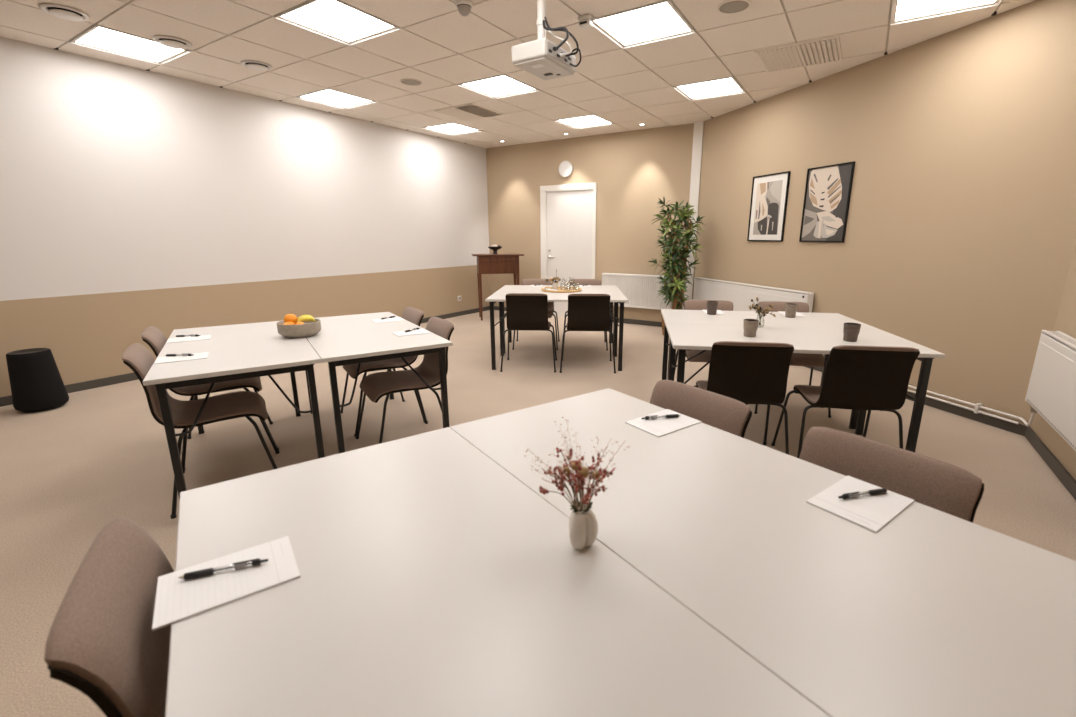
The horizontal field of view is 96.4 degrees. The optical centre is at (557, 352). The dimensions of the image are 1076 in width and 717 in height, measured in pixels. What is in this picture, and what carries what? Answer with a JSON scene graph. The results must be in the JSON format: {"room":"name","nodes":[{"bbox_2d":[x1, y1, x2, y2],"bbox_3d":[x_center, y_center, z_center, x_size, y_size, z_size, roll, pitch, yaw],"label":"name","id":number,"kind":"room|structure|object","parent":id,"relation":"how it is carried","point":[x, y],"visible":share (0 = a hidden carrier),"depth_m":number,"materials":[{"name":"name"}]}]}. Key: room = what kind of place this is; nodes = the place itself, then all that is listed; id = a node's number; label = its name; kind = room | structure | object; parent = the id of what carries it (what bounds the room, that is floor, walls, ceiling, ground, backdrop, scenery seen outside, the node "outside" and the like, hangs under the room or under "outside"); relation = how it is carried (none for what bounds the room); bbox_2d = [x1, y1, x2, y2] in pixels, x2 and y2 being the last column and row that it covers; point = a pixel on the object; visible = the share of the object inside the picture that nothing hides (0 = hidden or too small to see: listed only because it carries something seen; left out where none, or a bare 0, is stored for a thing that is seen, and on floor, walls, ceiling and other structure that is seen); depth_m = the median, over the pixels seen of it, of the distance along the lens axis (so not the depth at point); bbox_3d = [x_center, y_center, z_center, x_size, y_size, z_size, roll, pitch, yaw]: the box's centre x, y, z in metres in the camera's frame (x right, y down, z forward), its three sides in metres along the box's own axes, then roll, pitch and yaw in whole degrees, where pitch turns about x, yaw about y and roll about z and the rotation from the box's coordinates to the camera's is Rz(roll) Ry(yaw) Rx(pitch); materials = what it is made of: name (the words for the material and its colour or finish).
{"room":"conference room","nodes":[
{"label":"conference room","id":0,"kind":"room"},
{"bbox_2d":[0,37,490,396],"bbox_3d":[-3.596,-1.325,5.040,0.120,2.860,8.884,8,16,31],"label":"wall","id":1,"kind":"structure","parent":0,"point":[132,199],"depth_m":4.82,"materials":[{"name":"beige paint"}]},
{"bbox_2d":[0,306,489,406],"bbox_3d":[-3.539,0.036,5.336,0.014,0.074,8.740,8,16,31],"label":"baseboard","id":2,"kind":"structure","parent":1,"relation":"attached to","point":[7,400],"depth_m":4.41,"materials":[{"name":"grey"}]},
{"bbox_2d":[0,0,1034,147],"bbox_3d":[-0.635,-2.247,2.917,7.098,0.062,8.980,8,16,31],"label":"ceiling","id":3,"kind":"structure","parent":0,"point":[439,47],"depth_m":3.91,"materials":[{"name":"beige"}]},
{"bbox_2d":[39,3,89,20],"bbox_3d":[-3.304,-2.275,3.227,0.244,0.036,0.244,8,16,31],"label":"valve","id":4,"kind":"object","parent":3,"relation":"attached to","point":[60,11],"visible":1,"depth_m":3.19,"materials":[{"name":"white plastic"}]},
{"bbox_2d":[69,23,190,64],"bbox_3d":[-3.390,-2.441,3.823,0.589,0.020,0.589,8,16,31],"label":"recessed light","id":5,"kind":"object","parent":3,"relation":"in","point":[98,37],"visible":0.95,"depth_m":3.81,"materials":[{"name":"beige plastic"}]},
{"bbox_2d":[152,35,191,48],"bbox_3d":[-2.980,-2.396,3.723,0.244,0.036,0.244,8,16,31],"label":"valve","id":6,"kind":"object","parent":3,"relation":"attached to","point":[168,41],"visible":1,"depth_m":3.69,"materials":[{"name":"white plastic"}]},
{"bbox_2d":[240,60,272,70],"bbox_3d":[-2.648,-2.520,4.232,0.244,0.036,0.244,8,16,31],"label":"valve","id":7,"kind":"object","parent":3,"relation":"attached to","point":[251,64],"visible":1,"depth_m":4.20,"materials":[{"name":"white plastic"}]},
{"bbox_2d":[296,88,376,108],"bbox_3d":[-2.439,-2.803,5.308,0.589,0.020,0.589,8,16,31],"label":"recessed light","id":8,"kind":"object","parent":3,"relation":"in","point":[330,97],"visible":0.98,"depth_m":5.30,"materials":[{"name":"white plastic"}]},
{"bbox_2d":[274,0,400,45],"bbox_3d":[-1.545,-2.336,3.394,0.589,0.020,0.589,8,16,31],"label":"recessed light","id":9,"kind":"object","parent":3,"relation":"in","point":[337,20],"visible":1,"depth_m":3.38,"materials":[{"name":"white plastic"}]},
{"bbox_2d":[400,79,421,85],"bbox_3d":[-1.435,-2.650,4.710,0.210,0.009,0.210,8,16,31],"label":"ceiling speaker","id":10,"kind":"object","parent":3,"relation":"attached to","point":[410,82],"visible":1,"depth_m":4.70,"materials":[{"name":"plastic"}]},
{"bbox_2d":[402,80,420,84],"bbox_3d":[-1.435,-2.651,4.710,0.186,0.007,0.186,8,16,31],"label":"speaker grille","id":11,"kind":"object","parent":10,"relation":"attached to","point":[406,82],"depth_m":4.70,"materials":[{"name":"grey"}]},
{"bbox_2d":[422,122,481,134],"bbox_3d":[-1.487,-3.165,6.792,0.589,0.020,0.589,8,16,31],"label":"recessed light","id":12,"kind":"object","parent":3,"relation":"in","point":[452,128],"visible":0.95,"depth_m":6.79,"materials":[{"name":"white plastic"}]},
{"bbox_2d":[427,123,475,133],"bbox_3d":[-1.487,-3.172,6.790,0.532,0.004,0.532,8,16,31],"label":"diffuser","id":13,"kind":"object","parent":12,"relation":"attached to","point":[448,128],"depth_m":6.79,"materials":[{"name":"white plastic"}]},
{"bbox_2d":[455,0,472,15],"bbox_3d":[-0.607,-2.230,3.121,0.112,0.072,0.112,8,16,31],"label":"sensor","id":14,"kind":"object","parent":3,"relation":"attached to","point":[464,7],"visible":1,"depth_m":3.09,"materials":[{"name":"white plastic"}]},
{"bbox_2d":[434,103,503,120],"bbox_3d":[-1.074,-2.927,5.858,0.600,0.020,0.600,8,16,31],"label":"ceiling vent","id":15,"kind":"object","parent":3,"relation":"in","point":[470,111],"visible":1,"depth_m":5.82,"materials":[{"name":"metal"}]},
{"bbox_2d":[457,73,538,98],"bbox_3d":[-0.594,-2.698,4.878,0.589,0.020,0.589,8,16,31],"label":"recessed light","id":16,"kind":"object","parent":3,"relation":"in","point":[503,85],"visible":1,"depth_m":4.88,"materials":[{"name":"white plastic"}]},
{"bbox_2d":[463,76,532,96],"bbox_3d":[-0.594,-2.705,4.876,0.532,0.004,0.532,8,16,31],"label":"diffuser","id":17,"kind":"object","parent":16,"relation":"attached to","point":[501,86],"depth_m":4.88,"materials":[{"name":"white plastic"}]},
{"bbox_2d":[512,0,580,79],"bbox_3d":[-0.041,-1.905,2.741,0.346,0.524,0.345,8,16,31],"label":"projector","id":18,"kind":"object","parent":3,"relation":"hanging from","point":[542,58],"visible":1,"depth_m":2.71,"materials":[{"name":"grey plastic"}]},
{"bbox_2d":[554,114,613,128],"bbox_3d":[0.358,-3.060,6.363,0.589,0.020,0.589,8,16,31],"label":"recessed light","id":19,"kind":"object","parent":3,"relation":"in","point":[593,120],"visible":0.98,"depth_m":6.37,"materials":[{"name":"white plastic"}]},
{"bbox_2d":[559,115,609,126],"bbox_3d":[0.358,-3.068,6.361,0.532,0.004,0.532,8,16,31],"label":"diffuser","id":20,"kind":"object","parent":19,"relation":"attached to","point":[587,120],"depth_m":6.37,"materials":[{"name":"white plastic"}]},
{"bbox_2d":[578,14,595,28],"bbox_3d":[0.203,-2.280,3.309,0.119,0.065,0.080,8,16,31],"label":"detector","id":21,"kind":"object","parent":3,"relation":"attached to","point":[585,21],"visible":1,"depth_m":3.29,"materials":[{"name":"white plastic"}]},
{"bbox_2d":[592,0,695,48],"bbox_3d":[0.617,-2.352,3.459,0.589,0.020,0.589,8,16,31],"label":"recessed light","id":22,"kind":"object","parent":3,"relation":"in","point":[660,20],"visible":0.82,"depth_m":3.44,"materials":[{"name":"white plastic"}]},
{"bbox_2d":[673,75,745,100],"bbox_3d":[1.569,-2.714,4.943,0.589,0.020,0.589,8,16,31],"label":"recessed light","id":23,"kind":"object","parent":3,"relation":"in","point":[725,86],"visible":0.99,"depth_m":4.94,"materials":[{"name":"white plastic"}]},
{"bbox_2d":[679,78,741,97],"bbox_3d":[1.569,-2.721,4.942,0.532,0.004,0.532,8,16,31],"label":"diffuser","id":24,"kind":"object","parent":23,"relation":"attached to","point":[725,86],"depth_m":4.94,"materials":[{"name":"white plastic"}]},
{"bbox_2d":[717,0,750,13],"bbox_3d":[1.156,-2.270,3.152,0.210,0.009,0.210,8,16,31],"label":"ceiling speaker","id":25,"kind":"object","parent":3,"relation":"attached to","point":[730,6],"visible":1,"depth_m":3.14,"materials":[{"name":"grey"}]},
{"bbox_2d":[755,35,841,72],"bbox_3d":[2.020,-2.477,4.014,0.600,0.020,0.600,8,16,31],"label":"ceiling vent","id":26,"kind":"object","parent":3,"relation":"in","point":[824,50],"visible":1,"depth_m":3.97,"materials":[{"name":"metal"}]},
{"bbox_2d":[890,0,1001,24],"bbox_3d":[2.462,-2.247,3.029,0.589,0.020,0.589,8,16,31],"label":"recessed light","id":27,"kind":"object","parent":3,"relation":"in","point":[903,11],"visible":1,"depth_m":3.19,"materials":[{"name":"white plastic"}]},
{"bbox_2d":[0,310,1075,716],"bbox_3d":[-0.635,0.550,3.599,7.098,0.100,8.980,8,16,31],"label":"floor","id":28,"kind":"structure","parent":0,"point":[68,471],"depth_m":3.15,"materials":[{"name":"carpet"}]},
{"bbox_2d":[6,348,68,412],"bbox_3d":[-4.106,0.212,3.784,0.308,0.468,0.308,8,16,31],"label":"waste bin","id":29,"kind":"object","parent":28,"relation":"on","point":[36,382],"visible":1,"depth_m":3.70,"materials":[{"name":"black plastic"}]},
{"bbox_2d":[44,518,173,716],"bbox_3d":[-0.544,0.713,1.026,0.574,0.802,0.566,-8,16,-31],"label":"chair","id":30,"kind":"object","parent":28,"relation":"on","point":[101,642],"visible":0.41,"depth_m":0.75,"materials":[{"name":"brown fabric"}]},
{"bbox_2d":[122,343,279,518],"bbox_3d":[-1.854,0.334,2.581,0.574,0.802,0.566,-9,16,-32],"label":"chair","id":31,"kind":"object","parent":28,"relation":"on","point":[238,404],"visible":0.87,"depth_m":2.48,"materials":[{"name":"brown fabric"}]},
{"bbox_2d":[141,326,278,469],"bbox_3d":[-2.177,0.218,3.055,0.574,0.802,0.566,-9,16,-32],"label":"chair","id":32,"kind":"object","parent":28,"relation":"on","point":[151,335],"visible":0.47,"depth_m":2.89,"materials":[{"name":"brown fabric"}]},
{"bbox_2d":[143,321,324,499],"bbox_3d":[-1.879,0.292,2.906,0.700,0.730,1.400,-9,16,-32],"label":"folding table","id":33,"kind":"object","parent":28,"relation":"on","point":[249,350],"visible":0.81,"depth_m":2.46,"materials":[{"name":"grey laminate"}]},
{"bbox_2d":[154,352,208,363],"bbox_3d":[-1.912,0.025,2.450,0.210,0.004,0.148,-9,16,-32],"label":"notepad","id":34,"kind":"object","parent":33,"relation":"on","point":[167,359],"visible":0.94,"depth_m":2.43,"materials":[{"name":"white paper"}]},
{"bbox_2d":[165,354,193,355],"bbox_3d":[-1.946,0.011,2.471,0.141,0.013,0.012,-1,14,-4],"label":"ballpoint pen","id":35,"kind":"object","parent":34,"relation":"on","point":[166,354],"visible":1,"depth_m":2.47,"materials":[{"name":"black plastic"}]},
{"bbox_2d":[166,335,210,342],"bbox_3d":[-2.222,-0.085,2.899,0.210,0.004,0.148,-9,16,-32],"label":"notepad","id":36,"kind":"object","parent":33,"relation":"on","point":[202,337],"visible":1,"depth_m":2.89,"materials":[{"name":"white paper"}]},
{"bbox_2d":[175,334,199,336],"bbox_3d":[-2.270,-0.105,2.947,0.141,0.013,0.012,-2,14,-9],"label":"ballpoint pen","id":37,"kind":"object","parent":36,"relation":"on","point":[194,334],"visible":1,"depth_m":2.94,"materials":[{"name":"black plastic"}]},
{"bbox_2d":[305,312,452,453],"bbox_3d":[-1.293,0.200,3.282,0.700,0.730,1.400,-9,16,-32],"label":"folding table","id":38,"kind":"object","parent":28,"relation":"on","point":[345,339],"visible":0.79,"depth_m":2.85,"materials":[{"name":"grey laminate"}]},
{"bbox_2d":[276,318,320,337],"bbox_3d":[-1.607,-0.152,2.994,0.243,0.090,0.243,8,16,31],"label":"fruit bowl","id":39,"kind":"object","parent":38,"relation":"on","point":[308,329],"visible":0.94,"depth_m":2.90,"materials":[{"name":"beige ceramic"}]},
{"bbox_2d":[283,322,294,324],"bbox_3d":[-1.634,-0.156,2.926,0.072,0.066,0.072,8,16,31],"label":"orange","id":40,"kind":"object","parent":39,"relation":"in","point":[285,323],"visible":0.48,"depth_m":2.90,"materials":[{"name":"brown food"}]},
{"bbox_2d":[284,314,297,323],"bbox_3d":[-1.646,-0.204,2.963,0.076,0.070,0.076,8,16,31],"label":"orange","id":41,"kind":"object","parent":39,"relation":"in","point":[289,317],"visible":0.68,"depth_m":2.94,"materials":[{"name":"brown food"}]},
{"bbox_2d":[297,316,315,321],"bbox_3d":[-1.551,-0.202,2.979,0.115,0.054,0.034,-8,16,-29],"label":"banana","id":42,"kind":"object","parent":39,"relation":"in","point":[304,318],"visible":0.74,"depth_m":2.96,"materials":[{"name":"yellow food"}]},
{"bbox_2d":[371,317,404,322],"bbox_3d":[-1.250,-0.242,3.543,0.210,0.004,0.148,-9,16,-32],"label":"notepad","id":43,"kind":"object","parent":38,"relation":"on","point":[396,318],"visible":0.98,"depth_m":3.52,"materials":[{"name":"white paper"}]},
{"bbox_2d":[392,329,430,336],"bbox_3d":[-0.941,-0.131,3.090,0.210,0.004,0.148,-9,16,-32],"label":"notepad","id":44,"kind":"object","parent":38,"relation":"on","point":[419,331],"visible":0.95,"depth_m":3.08,"materials":[{"name":"white paper"}]},
{"bbox_2d":[341,307,424,436],"bbox_3d":[-1.300,0.093,3.566,0.574,0.802,0.566,-9,16,-32],"label":"chair","id":45,"kind":"object","parent":28,"relation":"on","point":[415,316],"visible":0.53,"depth_m":3.46,"materials":[{"name":"brown fabric"}]},
{"bbox_2d":[355,317,453,443],"bbox_3d":[-0.982,0.208,3.098,0.574,0.802,0.566,-9,16,-32],"label":"chair","id":46,"kind":"object","parent":28,"relation":"on","point":[375,386],"visible":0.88,"depth_m":3.05,"materials":[{"name":"brown fabric"}]},
{"bbox_2d":[165,427,829,716],"bbox_3d":[-0.226,0.779,0.909,0.700,0.730,1.400,-10,17,-35],"label":"folding table","id":47,"kind":"object","parent":28,"relation":"on","point":[433,581],"visible":0.89,"depth_m":0.78,"materials":[{"name":"grey laminate"}]},
{"bbox_2d":[152,536,299,630],"bbox_3d":[-0.599,0.409,0.877,0.210,0.004,0.148,-10,17,-35],"label":"notepad","id":48,"kind":"object","parent":47,"relation":"on","point":[177,599],"visible":1,"depth_m":0.86,"materials":[{"name":"white paper"}]},
{"bbox_2d":[178,558,267,579],"bbox_3d":[-0.615,0.398,0.886,0.141,0.013,0.012,-5,15,-20],"label":"ballpoint pen","id":49,"kind":"object","parent":48,"relation":"on","point":[243,564],"visible":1,"depth_m":0.88,"materials":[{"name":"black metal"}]},
{"bbox_2d":[569,506,597,549],"bbox_3d":[0.045,0.350,0.960,0.062,0.080,0.059,8,16,31],"label":"vase","id":50,"kind":"object","parent":47,"relation":"on","point":[583,527],"visible":0.95,"depth_m":0.94,"materials":[{"name":"beige ceramic"}]},
{"bbox_2d":[525,417,629,512],"bbox_3d":[0.036,0.221,0.951,0.195,0.175,0.214,0,14,0],"label":"dried flowers","id":51,"kind":"object","parent":50,"relation":"in","point":[581,473],"visible":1,"depth_m":0.93,"materials":[{"name":"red plant"}]},
{"bbox_2d":[472,253,523,320],"bbox_3d":[-0.976,-1.093,7.912,0.805,1.047,0.450,-3,14,-13],"label":"lectern","id":52,"kind":"object","parent":28,"relation":"on","point":[508,263],"visible":0.91,"depth_m":7.65,"materials":[{"name":"brown wood"}]},
{"bbox_2d":[488,247,501,253],"bbox_3d":[-1.010,-1.657,7.766,0.232,0.118,0.231,8,16,31],"label":"pedestal bowl","id":53,"kind":"object","parent":52,"relation":"on","point":[494,249],"visible":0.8,"depth_m":7.71,"materials":[{"name":"black ceramic"}]},
{"bbox_2d":[500,293,556,371],"bbox_3d":[-0.291,-0.246,4.956,0.566,0.802,0.574,0,14,2],"label":"chair","id":54,"kind":"object","parent":28,"relation":"on","point":[524,311],"visible":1,"depth_m":4.69,"materials":[{"name":"brown fabric"}]},
{"bbox_2d":[512,279,559,349],"bbox_3d":[-0.261,-0.492,5.967,0.566,0.802,0.574,0,14,2],"label":"chair","id":55,"kind":"object","parent":28,"relation":"on","point":[551,311],"visible":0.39,"depth_m":6.11,"materials":[{"name":"brown fabric"}]},
{"bbox_2d":[485,291,627,370],"bbox_3d":[0.000,-0.249,5.121,1.400,0.730,0.700,0,14,2],"label":"folding table","id":56,"kind":"object","parent":28,"relation":"on","point":[498,296],"visible":0.79,"depth_m":4.89,"materials":[{"name":"grey laminate"}]},
{"bbox_2d":[541,286,581,292],"bbox_3d":[0.044,-0.719,5.458,0.464,0.024,0.464,8,16,31],"label":"serving tray","id":57,"kind":"object","parent":56,"relation":"on","point":[577,289],"visible":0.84,"depth_m":5.41,"materials":[{"name":"brown wood"}]},
{"bbox_2d":[552,282,557,289],"bbox_3d":[-0.030,-0.769,5.523,0.072,0.078,0.072,8,16,31],"label":"flower vase","id":58,"kind":"object","parent":57,"relation":"on","point":[554,285],"visible":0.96,"depth_m":5.50,"materials":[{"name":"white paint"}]},
{"bbox_2d":[546,269,560,282],"bbox_3d":[-0.050,-0.849,5.497,0.190,0.223,0.132,1,14,6],"label":"posy","id":59,"kind":"object","parent":58,"relation":"in","point":[551,279],"visible":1,"depth_m":5.47,"materials":[{"name":"brown plant"}]},
{"bbox_2d":[498,285,620,353],"bbox_3d":[0.023,-0.415,5.801,1.400,0.730,0.700,0,14,2],"label":"folding table","id":60,"kind":"object","parent":28,"relation":"on","point":[594,288],"visible":0.41,"depth_m":5.68,"materials":[{"name":"grey laminate"}]},
{"bbox_2d":[563,279,607,350],"bbox_3d":[0.339,-0.488,5.947,0.566,0.802,0.574,0,14,2],"label":"chair","id":61,"kind":"object","parent":28,"relation":"on","point":[572,281],"visible":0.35,"depth_m":6.09,"materials":[{"name":"brown fabric"}]},
{"bbox_2d":[560,294,615,372],"bbox_3d":[0.308,-0.237,4.922,0.566,0.802,0.574,0,14,2],"label":"chair","id":62,"kind":"object","parent":28,"relation":"on","point":[586,312],"visible":1,"depth_m":4.66,"materials":[{"name":"black plastic"}]},
{"bbox_2d":[648,197,704,334],"bbox_3d":[1.581,-1.143,6.460,0.652,1.833,0.692,-4,14,-15],"label":"dracaena","id":63,"kind":"object","parent":28,"relation":"on","point":[677,286],"visible":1,"depth_m":6.34,"materials":[{"name":"green plant"}]},
{"bbox_2d":[650,380,751,437],"bbox_3d":[0.295,0.560,1.655,0.574,0.802,0.566,-10,17,-35],"label":"chair","id":64,"kind":"object","parent":28,"relation":"on","point":[727,414],"visible":0.19,"depth_m":1.67,"materials":[{"name":"brown fabric"}]},
{"bbox_2d":[675,300,747,405],"bbox_3d":[1.247,0.002,3.939,0.566,0.802,0.574,2,14,9],"label":"chair","id":65,"kind":"object","parent":28,"relation":"on","point":[723,305],"visible":0.23,"depth_m":4.06,"materials":[{"name":"brown fabric"}]},
{"bbox_2d":[694,341,793,454],"bbox_3d":[1.058,0.269,2.846,0.566,0.802,0.574,2,14,9],"label":"chair","id":66,"kind":"object","parent":28,"relation":"on","point":[745,372],"visible":0.82,"depth_m":2.58,"materials":[{"name":"black plastic"}]},
{"bbox_2d":[450,388,1075,716],"bbox_3d":[0.340,0.681,1.310,0.700,0.730,1.400,-10,17,-35],"label":"folding table","id":67,"kind":"object","parent":28,"relation":"on","point":[933,612],"visible":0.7,"depth_m":0.90,"materials":[{"name":"laminate"}]},
{"bbox_2d":[625,409,701,436],"bbox_3d":[0.353,0.231,1.605,0.210,0.004,0.148,-10,17,-35],"label":"notepad","id":68,"kind":"object","parent":67,"relation":"on","point":[663,426],"visible":1,"depth_m":1.59,"materials":[{"name":"white paper"}]},
{"bbox_2d":[642,414,680,419],"bbox_3d":[0.352,0.216,1.628,0.141,0.013,0.012,-3,14,-11],"label":"ballpoint pen","id":69,"kind":"object","parent":68,"relation":"on","point":[670,415],"visible":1,"depth_m":1.63,"materials":[{"name":"black plastic"}]},
{"bbox_2d":[806,476,914,532],"bbox_3d":[0.711,0.348,1.127,0.210,0.004,0.148,-10,17,-35],"label":"notepad","id":70,"kind":"object","parent":67,"relation":"on","point":[870,512],"visible":0.98,"depth_m":1.11,"materials":[{"name":"white paper"}]},
{"bbox_2d":[838,488,887,498],"bbox_3d":[0.729,0.335,1.144,0.141,0.013,0.012,-3,14,-13],"label":"ballpoint pen","id":71,"kind":"object","parent":70,"relation":"on","point":[882,490],"visible":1,"depth_m":1.14,"materials":[{"name":"black plastic"}]},
{"bbox_2d":[661,309,877,428],"bbox_3d":[1.515,0.091,3.729,1.400,0.730,0.700,2,14,9],"label":"folding table","id":72,"kind":"object","parent":28,"relation":"on","point":[670,316],"visible":0.44,"depth_m":3.62,"materials":[{"name":"grey laminate"}]},
{"bbox_2d":[707,301,717,314],"bbox_3d":[1.223,-0.356,3.805,0.089,0.103,0.089,8,16,31],"label":"cup","id":73,"kind":"object","parent":72,"relation":"on","point":[712,306],"visible":1,"depth_m":3.78,"materials":[{"name":"grey ceramic"}]},
{"bbox_2d":[703,310,724,313],"bbox_3d":[1.272,-0.335,3.925,0.148,0.004,0.210,2,14,9],"label":"notepad","id":74,"kind":"object","parent":72,"relation":"on","point":[705,311],"visible":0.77,"depth_m":3.88,"materials":[{"name":"white paper"}]},
{"bbox_2d":[785,303,797,317],"bbox_3d":[1.783,-0.324,3.674,0.089,0.103,0.089,8,16,31],"label":"cup","id":75,"kind":"object","parent":72,"relation":"on","point":[790,308],"visible":1,"depth_m":3.65,"materials":[{"name":"grey ceramic"}]},
{"bbox_2d":[778,311,804,315],"bbox_3d":[1.865,-0.313,3.835,0.148,0.004,0.210,2,14,9],"label":"notepad","id":76,"kind":"object","parent":72,"relation":"on","point":[781,312],"visible":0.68,"depth_m":3.83,"materials":[{"name":"white paper"}]},
{"bbox_2d":[754,301,830,417],"bbox_3d":[1.839,0.024,3.849,0.566,0.802,0.574,2,14,9],"label":"chair","id":77,"kind":"object","parent":28,"relation":"on","point":[797,359],"visible":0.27,"depth_m":3.69,"materials":[{"name":"brown fabric"}]},
{"bbox_2d":[666,324,944,451],"bbox_3d":[1.407,0.255,3.058,1.400,0.730,0.700,2,14,9],"label":"folding table","id":78,"kind":"object","parent":28,"relation":"on","point":[683,337],"visible":0.63,"depth_m":2.86,"materials":[{"name":"grey laminate"}]},
{"bbox_2d":[743,319,758,336],"bbox_3d":[1.193,-0.154,2.974,0.089,0.103,0.089,8,16,31],"label":"cup","id":79,"kind":"object","parent":78,"relation":"on","point":[750,326],"visible":1,"depth_m":2.95,"materials":[{"name":"grey ceramic"}]},
{"bbox_2d":[843,322,860,341],"bbox_3d":[1.737,-0.122,2.844,0.089,0.103,0.089,8,16,31],"label":"cup","id":80,"kind":"object","parent":78,"relation":"on","point":[851,331],"visible":1,"depth_m":2.82,"materials":[{"name":"grey ceramic"}]},
{"bbox_3d":[1.382,-0.218,3.280,0.062,0.082,0.062,8,16,31],"label":"glass vase","id":81,"kind":"object","parent":78,"relation":"on","visible":0},
{"bbox_2d":[748,297,775,324],"bbox_3d":[1.377,-0.278,3.248,0.147,0.192,0.203,-11,17,-38],"label":"twigs","id":82,"kind":"object","parent":81,"relation":"in","point":[757,307],"visible":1,"depth_m":3.25,"materials":[{"name":"brown plant"}]},
{"bbox_2d":[771,345,919,457],"bbox_3d":[1.634,0.292,2.753,0.566,0.802,0.574,2,14,9],"label":"chair","id":83,"kind":"object","parent":28,"relation":"on","point":[856,377],"visible":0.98,"depth_m":2.49,"materials":[{"name":"brown fabric"}]},
{"bbox_2d":[799,427,983,522],"bbox_3d":[0.646,0.671,1.198,0.574,0.802,0.566,-10,17,-35],"label":"chair","id":84,"kind":"object","parent":28,"relation":"on","point":[942,486],"visible":0.22,"depth_m":1.22,"materials":[{"name":"brown fabric"}]},
{"bbox_2d":[486,123,693,321],"bbox_3d":[0.368,-1.977,7.711,3.848,2.860,0.120,8,16,31],"label":"wall","id":85,"kind":"structure","parent":0,"point":[631,170],"depth_m":7.34,"materials":[{"name":"beige paint"}]},
{"bbox_2d":[559,161,572,176],"bbox_3d":[0.124,-2.889,7.547,0.244,0.244,0.042,8,16,31],"label":"wall clock","id":86,"kind":"object","parent":85,"relation":"attached to","point":[565,167],"visible":1,"depth_m":7.53,"materials":[{"name":"white paint"}]},
{"bbox_2d":[540,182,596,316],"bbox_3d":[0.170,-1.634,7.866,1.035,2.130,0.133,8,16,31],"label":"door","id":87,"kind":"structure","parent":85,"relation":"in","point":[567,211],"depth_m":7.79,"materials":[{"name":"white paint"}]},
{"bbox_2d":[602,273,672,309],"bbox_3d":[1.197,-0.807,7.326,1.130,0.770,0.105,8,16,31],"label":"radiator","id":88,"kind":"object","parent":85,"relation":"attached to","point":[641,291],"visible":0.53,"depth_m":7.22,"materials":[{"name":"white metal"}]},
{"bbox_2d":[602,273,665,276],"bbox_3d":[1.191,-1.173,7.227,1.130,0.014,0.083,8,16,31],"label":"grille","id":89,"kind":"object","parent":88,"relation":"attached to","point":[603,274],"depth_m":7.28,"materials":[{"name":"white metal"}]},
{"bbox_2d":[613,318,661,326],"bbox_3d":[1.210,-0.481,7.456,1.450,0.074,0.014,8,16,31],"label":"baseboard","id":90,"kind":"structure","parent":85,"relation":"attached to","point":[629,321],"depth_m":7.39,"materials":[{"name":"grey"}]},
{"bbox_2d":[692,0,1075,424],"bbox_3d":[2.620,-1.279,4.851,0.120,2.860,4.226,-5,14,-18],"label":"wall","id":91,"kind":"structure","parent":0,"point":[960,236],"depth_m":3.71,"materials":[{"name":"beige paint"}]},
{"bbox_2d":[683,121,703,309],"bbox_3d":[1.884,-1.702,6.708,0.128,2.800,0.076,8,16,31],"label":"duct","id":92,"kind":"object","parent":91,"relation":"attached to","point":[698,126],"visible":0.46,"depth_m":6.53,"materials":[{"name":"white paint"}]},
{"bbox_2d":[693,277,813,312],"bbox_3d":[2.243,-0.582,5.786,0.112,0.498,1.950,-5,14,-18],"label":"radiator","id":93,"kind":"object","parent":91,"relation":"attached to","point":[741,296],"visible":0.49,"depth_m":5.73,"materials":[{"name":"white metal"}]},
{"bbox_2d":[695,277,813,293],"bbox_3d":[2.236,-0.817,5.726,0.083,0.014,1.950,-5,14,-18],"label":"grille","id":94,"kind":"object","parent":93,"relation":"attached to","point":[696,279],"depth_m":5.60,"materials":[{"name":"white metal"}]},
{"bbox_2d":[747,171,790,241],"bbox_3d":[2.346,-1.617,5.372,0.022,0.720,0.547,-5,14,-18],"label":"framed print","id":95,"kind":"object","parent":91,"relation":"attached to","point":[769,194],"visible":1,"depth_m":5.35,"materials":[{"name":"black"}]},
{"bbox_2d":[799,161,854,241],"bbox_3d":[2.595,-1.440,4.658,0.023,0.713,0.522,-5,14,-18],"label":"framed print","id":96,"kind":"object","parent":91,"relation":"attached to","point":[827,196],"visible":1,"depth_m":4.64,"materials":[{"name":"black"}]},
{"bbox_2d":[804,366,1026,435],"bbox_3d":[2.570,0.089,5.121,0.017,0.074,3.996,-5,14,-18],"label":"baseboard","id":97,"kind":"structure","parent":91,"relation":"attached to","point":[1020,429],"depth_m":3.59,"materials":[{"name":"grey"}]},
{"bbox_2d":[907,385,1036,425],"bbox_3d":[2.570,0.031,4.746,0.236,0.231,3.569,-5,14,-18],"label":"pipes","id":98,"kind":"object","parent":91,"relation":"attached to","point":[978,407],"visible":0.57,"depth_m":3.52,"materials":[{"name":"white metal"}]},
{"bbox_2d":[1029,241,1075,479],"bbox_3d":[1.642,-0.190,0.388,0.120,2.860,6.293,8,16,31],"label":"wall","id":99,"kind":"structure","parent":0,"point":[1065,322],"depth_m":2.94,"materials":[{"name":"beige paint"}]},
{"bbox_2d":[1025,330,1075,450],"bbox_3d":[2.564,0.421,2.289,0.108,0.770,1.953,8,16,31],"label":"radiator","id":100,"kind":"object","parent":99,"relation":"attached to","point":[1051,392],"visible":1,"depth_m":2.68,"materials":[{"name":"white metal"}]},
{"bbox_2d":[1042,330,1075,349],"bbox_3d":[2.542,0.058,2.183,0.083,0.014,1.900,8,16,31],"label":"grille","id":101,"kind":"object","parent":100,"relation":"attached to","point":[1060,336],"depth_m":2.76,"materials":[{"name":"white metal"}]},
{"bbox_2d":[1025,426,1075,499],"bbox_3d":[1.585,1.155,0.753,0.014,0.074,6.149,8,16,31],"label":"baseboard","id":102,"kind":"structure","parent":99,"relation":"attached to","point":[1058,469],"depth_m":2.82,"materials":[{"name":"grey"}]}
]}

